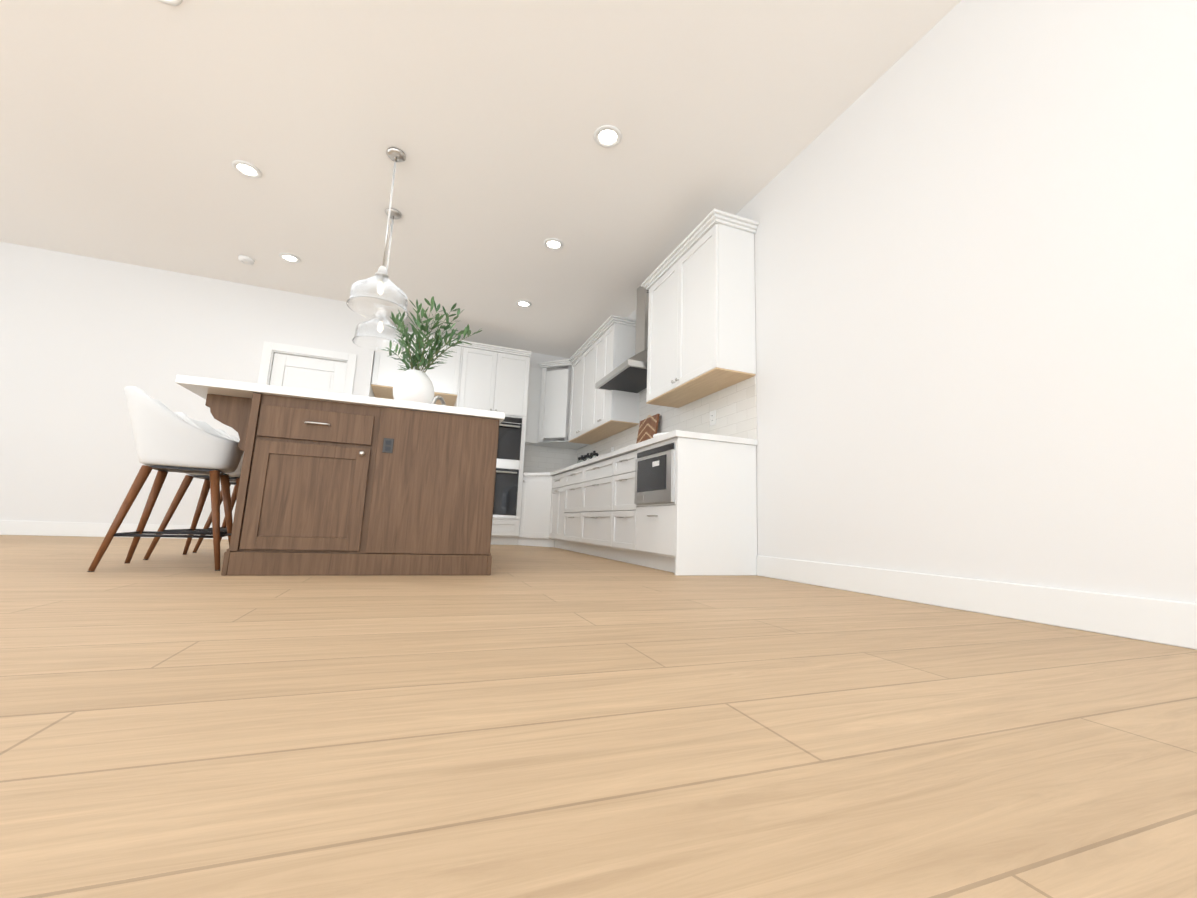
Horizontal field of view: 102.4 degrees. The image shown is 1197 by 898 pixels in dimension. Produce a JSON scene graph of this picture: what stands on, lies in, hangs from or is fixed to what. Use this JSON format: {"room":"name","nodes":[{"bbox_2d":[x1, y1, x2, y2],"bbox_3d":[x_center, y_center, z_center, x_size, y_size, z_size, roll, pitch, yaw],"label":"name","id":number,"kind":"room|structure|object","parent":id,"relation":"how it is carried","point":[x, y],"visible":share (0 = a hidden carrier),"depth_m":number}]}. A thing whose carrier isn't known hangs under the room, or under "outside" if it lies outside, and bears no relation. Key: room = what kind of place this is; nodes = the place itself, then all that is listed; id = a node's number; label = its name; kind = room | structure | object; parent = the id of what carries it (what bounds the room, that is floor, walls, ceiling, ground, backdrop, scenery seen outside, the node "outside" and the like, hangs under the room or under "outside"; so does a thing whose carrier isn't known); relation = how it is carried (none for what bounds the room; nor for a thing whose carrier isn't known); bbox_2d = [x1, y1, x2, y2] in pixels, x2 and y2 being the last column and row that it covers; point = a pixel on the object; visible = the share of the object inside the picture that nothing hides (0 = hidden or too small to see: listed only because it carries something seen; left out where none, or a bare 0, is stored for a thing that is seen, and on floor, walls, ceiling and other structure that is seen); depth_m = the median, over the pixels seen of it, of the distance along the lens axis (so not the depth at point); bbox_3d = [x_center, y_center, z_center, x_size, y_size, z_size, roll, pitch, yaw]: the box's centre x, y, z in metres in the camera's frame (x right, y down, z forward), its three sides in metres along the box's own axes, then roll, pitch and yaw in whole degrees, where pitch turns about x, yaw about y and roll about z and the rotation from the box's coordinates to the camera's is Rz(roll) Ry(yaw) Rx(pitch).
{"room":"kitchen","nodes":[
{"label":"kitchen","id":0,"kind":"room"},
{"bbox_2d":[0,242,374,525],"bbox_3d":[-5.047,-0.501,4.982,4.850,2.740,0.676,5,-10,-20],"label":"wall","id":1,"kind":"structure","parent":0,"point":[85,341],"depth_m":4.73},
{"bbox_2d":[0,520,227,539],"bbox_3d":[-5.467,0.694,4.278,3.735,0.130,0.014,5,-10,-20],"label":"baseboard","id":2,"kind":"structure","parent":1,"relation":"attached to","point":[7,527],"depth_m":4.47},
{"bbox_2d":[257,341,356,394],"bbox_3d":[-3.276,-0.074,5.284,0.915,2.125,0.138,5,-10,-20],"label":"door frame","id":3,"kind":"structure","parent":1,"relation":"attached to","point":[265,371],"depth_m":5.36},
{"bbox_2d":[270,353,346,393],"bbox_3d":[-3.263,-0.036,5.237,0.715,2.015,0.107,5,-10,-20],"label":"pantry door","id":4,"kind":"structure","parent":1,"relation":"in","point":[299,372],"depth_m":5.38},
{"bbox_2d":[0,0,960,357],"bbox_3d":[-2.239,-2.328,1.840,8.022,0.100,9.600,5,-10,-20],"label":"ceiling","id":5,"kind":"structure","parent":0,"point":[130,130],"depth_m":3.09},
{"bbox_2d":[158,0,181,5],"bbox_3d":[-2.089,-2.196,2.279,0.180,0.010,0.180,5,-10,-20],"label":"recessed light","id":6,"kind":"object","parent":5,"relation":"in","point":[174,2],"visible":1,"depth_m":2.35},
{"bbox_2d":[238,255,254,264],"bbox_3d":[-3.457,-1.848,4.718,0.132,0.039,0.132,5,-10,-20],"label":"smoke detector","id":7,"kind":"object","parent":5,"relation":"attached to","point":[244,259],"visible":1,"depth_m":4.69},
{"bbox_2d":[232,160,261,177],"bbox_3d":[-2.547,-2.023,3.483,0.180,0.010,0.180,5,-10,-20],"label":"recessed light","id":8,"kind":"object","parent":5,"relation":"in","point":[247,169],"visible":1,"depth_m":3.48},
{"bbox_2d":[279,253,300,262],"bbox_3d":[-2.998,-1.853,4.670,0.180,0.010,0.180,5,-10,-20],"label":"recessed light","id":9,"kind":"object","parent":5,"relation":"in","point":[289,257],"visible":0.98,"depth_m":4.66},
{"bbox_2d":[347,147,407,321],"bbox_3d":[-1.404,-1.458,3.199,0.366,1.128,0.366,5,-10,-20],"label":"pendant light","id":10,"kind":"object","parent":5,"relation":"hanging from","point":[380,295],"visible":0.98,"depth_m":3.15},
{"bbox_2d":[352,208,403,352],"bbox_3d":[-1.694,-1.368,3.837,0.366,1.128,0.366,5,-10,-20],"label":"pendant light","id":11,"kind":"object","parent":5,"relation":"hanging from","point":[374,335],"visible":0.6,"depth_m":3.75},
{"bbox_2d":[516,300,531,306],"bbox_3d":[-0.850,-1.647,5.458,0.180,0.010,0.180,5,-10,-20],"label":"recessed light","id":12,"kind":"object","parent":5,"relation":"in","point":[523,303],"visible":1,"depth_m":5.45},
{"bbox_2d":[544,238,563,249],"bbox_3d":[-0.399,-1.817,4.270,0.180,0.010,0.180,5,-10,-20],"label":"recessed light","id":13,"kind":"object","parent":5,"relation":"in","point":[553,244],"visible":1,"depth_m":4.26},
{"bbox_2d":[594,125,621,147],"bbox_3d":[0.059,-1.990,3.066,0.180,0.010,0.180,5,-10,-20],"label":"recessed light","id":14,"kind":"object","parent":5,"relation":"in","point":[607,136],"visible":1,"depth_m":3.06},
{"bbox_2d":[535,362,546,440],"bbox_3d":[-0.592,-0.648,6.597,0.353,1.005,0.353,5,-10,-20],"label":"upper cabinet","id":15,"kind":"object","parent":0,"relation":"attached to","point":[542,372],"depth_m":6.69},
{"bbox_2d":[530,352,568,368],"bbox_3d":[-1.679,-0.112,6.636,2.892,2.740,0.120,5,-10,-20],"label":"wall","id":16,"kind":"structure","parent":0,"point":[536,359],"depth_m":7.06},
{"bbox_2d":[371,333,458,404],"bbox_3d":[-2.298,-0.992,6.120,0.975,0.650,0.627,5,-10,-20],"label":"upper cabinet","id":17,"kind":"object","parent":16,"relation":"attached to","point":[444,378],"depth_m":5.89},
{"bbox_2d":[527,367,538,444],"bbox_3d":[-0.959,-0.603,6.795,0.301,1.068,0.217,5,-10,-20],"label":"upper cabinet","id":18,"kind":"object","parent":16,"relation":"attached to","point":[533,409],"depth_m":6.70},
{"bbox_2d":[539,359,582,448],"bbox_3d":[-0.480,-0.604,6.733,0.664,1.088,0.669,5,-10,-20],"label":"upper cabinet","id":19,"kind":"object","parent":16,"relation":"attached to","point":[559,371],"depth_m":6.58},
{"bbox_2d":[535,425,566,444],"bbox_3d":[-0.583,-0.627,6.613,0.384,1.088,0.383,5,-10,-20],"label":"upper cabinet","id":20,"kind":"object","parent":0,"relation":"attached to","point":[540,442],"depth_m":6.60},
{"bbox_2d":[0,535,1196,897],"bbox_3d":[-2.345,0.475,1.398,8.022,0.100,9.600,5,-10,-20],"label":"floor","id":21,"kind":"structure","parent":0,"point":[520,721],"depth_m":0.66},
{"bbox_2d":[87,386,243,571],"bbox_3d":[-2.154,0.164,2.483,0.506,0.866,0.452,7,-10,-28],"label":"stool","id":22,"kind":"object","parent":21,"relation":"on","point":[167,439],"visible":0.94,"depth_m":2.36},
{"bbox_2d":[143,412,243,559],"bbox_3d":[-2.395,0.242,3.033,0.506,0.866,0.452,5,-9,-17],"label":"stool","id":23,"kind":"object","parent":21,"relation":"on","point":[189,477],"visible":0.25,"depth_m":2.93},
{"bbox_2d":[192,429,239,552],"bbox_3d":[-2.609,0.323,3.596,0.506,0.866,0.452,6,-10,-22],"label":"stool","id":24,"kind":"object","parent":21,"relation":"on","point":[233,495],"visible":0.12,"depth_m":3.44},
{"bbox_2d":[184,379,504,575],"bbox_3d":[-1.564,0.321,3.294,1.419,0.855,1.990,5,-10,-20],"label":"kitchen island","id":25,"kind":"object","parent":21,"relation":"on","point":[331,483],"depth_m":2.41},
{"bbox_2d":[175,375,504,414],"bbox_3d":[-1.592,-0.115,3.413,1.495,0.039,2.095,5,-10,-20],"label":"island countertop","id":26,"kind":"structure","parent":25,"relation":"on","point":[181,379],"depth_m":2.39},
{"bbox_2d":[432,396,444,402],"bbox_3d":[-1.369,-0.246,3.957,0.227,0.406,0.222,5,-10,-20],"label":"faucet","id":27,"kind":"object","parent":26,"relation":"on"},
{"bbox_2d":[451,343,530,544],"bbox_3d":[-1.462,-0.017,6.286,0.878,2.460,0.651,5,-10,-20],"label":"tall cabinet","id":28,"kind":"object","parent":21,"relation":"on","point":[499,380],"depth_m":6.08},
{"bbox_2d":[519,473,550,546],"bbox_3d":[-0.597,0.829,6.320,0.910,0.865,0.972,5,-10,-20],"label":"base cabinet","id":29,"kind":"object","parent":21,"relation":"on","point":[533,507],"depth_m":5.98},
{"bbox_2d":[547,473,562,547],"bbox_3d":[-0.231,0.749,5.724,0.648,0.865,0.640,5,-10,-20],"label":"base cabinet","id":30,"kind":"object","parent":21,"relation":"on","point":[555,486],"depth_m":5.76},
{"bbox_2d":[559,469,578,551],"bbox_3d":[-0.013,0.670,5.174,0.631,0.865,0.675,5,-10,-20],"label":"base cabinet","id":31,"kind":"object","parent":21,"relation":"on","point":[569,515],"depth_m":5.17},
{"bbox_2d":[575,457,610,557],"bbox_3d":[0.247,0.572,4.491,0.631,0.865,0.800,5,-10,-20],"label":"base cabinet","id":32,"kind":"object","parent":21,"relation":"on","point":[595,478],"depth_m":4.47},
{"bbox_2d":[607,449,634,562],"bbox_3d":[0.470,0.488,3.905,0.631,0.865,0.465,5,-10,-20],"label":"base cabinet","id":33,"kind":"object","parent":21,"relation":"on","point":[619,503],"depth_m":3.89},
{"bbox_2d":[631,437,756,575],"bbox_3d":[0.660,0.417,3.404,0.631,0.865,0.615,5,-10,-20],"label":"base cabinet","id":34,"kind":"object","parent":21,"relation":"on","point":[694,503],"depth_m":3.15},
{"bbox_2d":[527,425,757,476],"bbox_3d":[-0.045,0.180,4.983,0.909,0.041,4.011,5,-10,-20],"label":"countertop","id":35,"kind":"structure","parent":34,"relation":"on","point":[618,442],"depth_m":5.26},
{"bbox_2d":[577,455,583,462],"bbox_3d":[-0.216,0.208,6.164,0.114,0.258,0.112,5,-10,-20],"label":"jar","id":36,"kind":"object","parent":35,"relation":"on","point":[581,459],"visible":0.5,"depth_m":6.13},
{"bbox_2d":[583,453,589,460],"bbox_3d":[-0.135,0.177,5.951,0.114,0.258,0.112,5,-10,-20],"label":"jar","id":37,"kind":"object","parent":35,"relation":"on","point":[587,457],"visible":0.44,"depth_m":5.92},
{"bbox_2d":[589,451,598,458],"bbox_3d":[-0.056,0.147,5.742,0.114,0.258,0.112,5,-10,-20],"label":"jar","id":38,"kind":"object","parent":35,"relation":"on","point":[594,454],"visible":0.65,"depth_m":5.71},
{"bbox_2d":[636,414,659,442],"bbox_3d":[0.470,-0.104,4.753,0.021,0.486,0.400,15,-13,-18],"label":"cutting board","id":39,"kind":"object","parent":35,"relation":"on","point":[648,428],"visible":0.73,"depth_m":4.75},
{"bbox_2d":[653,432,668,437],"bbox_3d":[0.592,-0.057,3.767,0.332,0.095,0.332,5,-10,-20],"label":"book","id":40,"kind":"object","parent":35,"relation":"on","point":[657,434],"visible":0.06,"depth_m":3.68},
{"bbox_2d":[627,0,1196,602],"bbox_3d":[1.349,-0.588,2.890,0.120,2.740,9.320,5,-10,-20],"label":"wall","id":41,"kind":"structure","parent":0,"point":[975,282],"depth_m":1.96},
{"bbox_2d":[567,337,610,444],"bbox_3d":[-0.083,-0.688,6.111,0.363,1.088,1.020,5,-10,-20],"label":"upper cabinet","id":42,"kind":"object","parent":41,"relation":"attached to","point":[581,395],"depth_m":6.04},
{"bbox_2d":[591,385,642,432],"bbox_3d":[0.188,-0.782,5.450,0.327,1.088,0.660,5,-10,-20],"label":"upper cabinet","id":43,"kind":"object","parent":41,"relation":"attached to","point":[617,408],"depth_m":5.11},
{"bbox_2d":[595,262,666,388],"bbox_3d":[0.366,-1.206,4.828,0.498,0.982,0.840,5,-10,-20],"label":"range hood","id":44,"kind":"object","parent":41,"relation":"attached to","point":[620,342],"depth_m":5.12},
{"bbox_2d":[643,217,755,408],"bbox_3d":[0.782,-1.005,3.887,0.327,1.088,1.071,5,-10,-20],"label":"upper cabinet","id":45,"kind":"object","parent":41,"relation":"attached to","point":[678,354],"depth_m":3.52},
{"bbox_2d":[757,555,1196,649],"bbox_3d":[1.936,0.431,0.821,0.018,0.130,5.064,5,-10,-20],"label":"baseboard","id":46,"kind":"structure","parent":41,"relation":"attached to","point":[1168,622],"depth_m":1.79},
{"bbox_3d":[-1.278,-0.166,3.218,0.250,0.022,1.130,5,-10,-20],"label":"serving board","id":47,"kind":"object","parent":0,"visible":0},
{"bbox_2d":[382,296,481,403],"bbox_3d":[-1.079,-0.590,3.058,0.615,0.778,0.632,5,-10,-20],"label":"vase","id":48,"kind":"object","parent":47,"relation":"on","point":[413,385],"visible":1,"depth_m":3.01}
]}

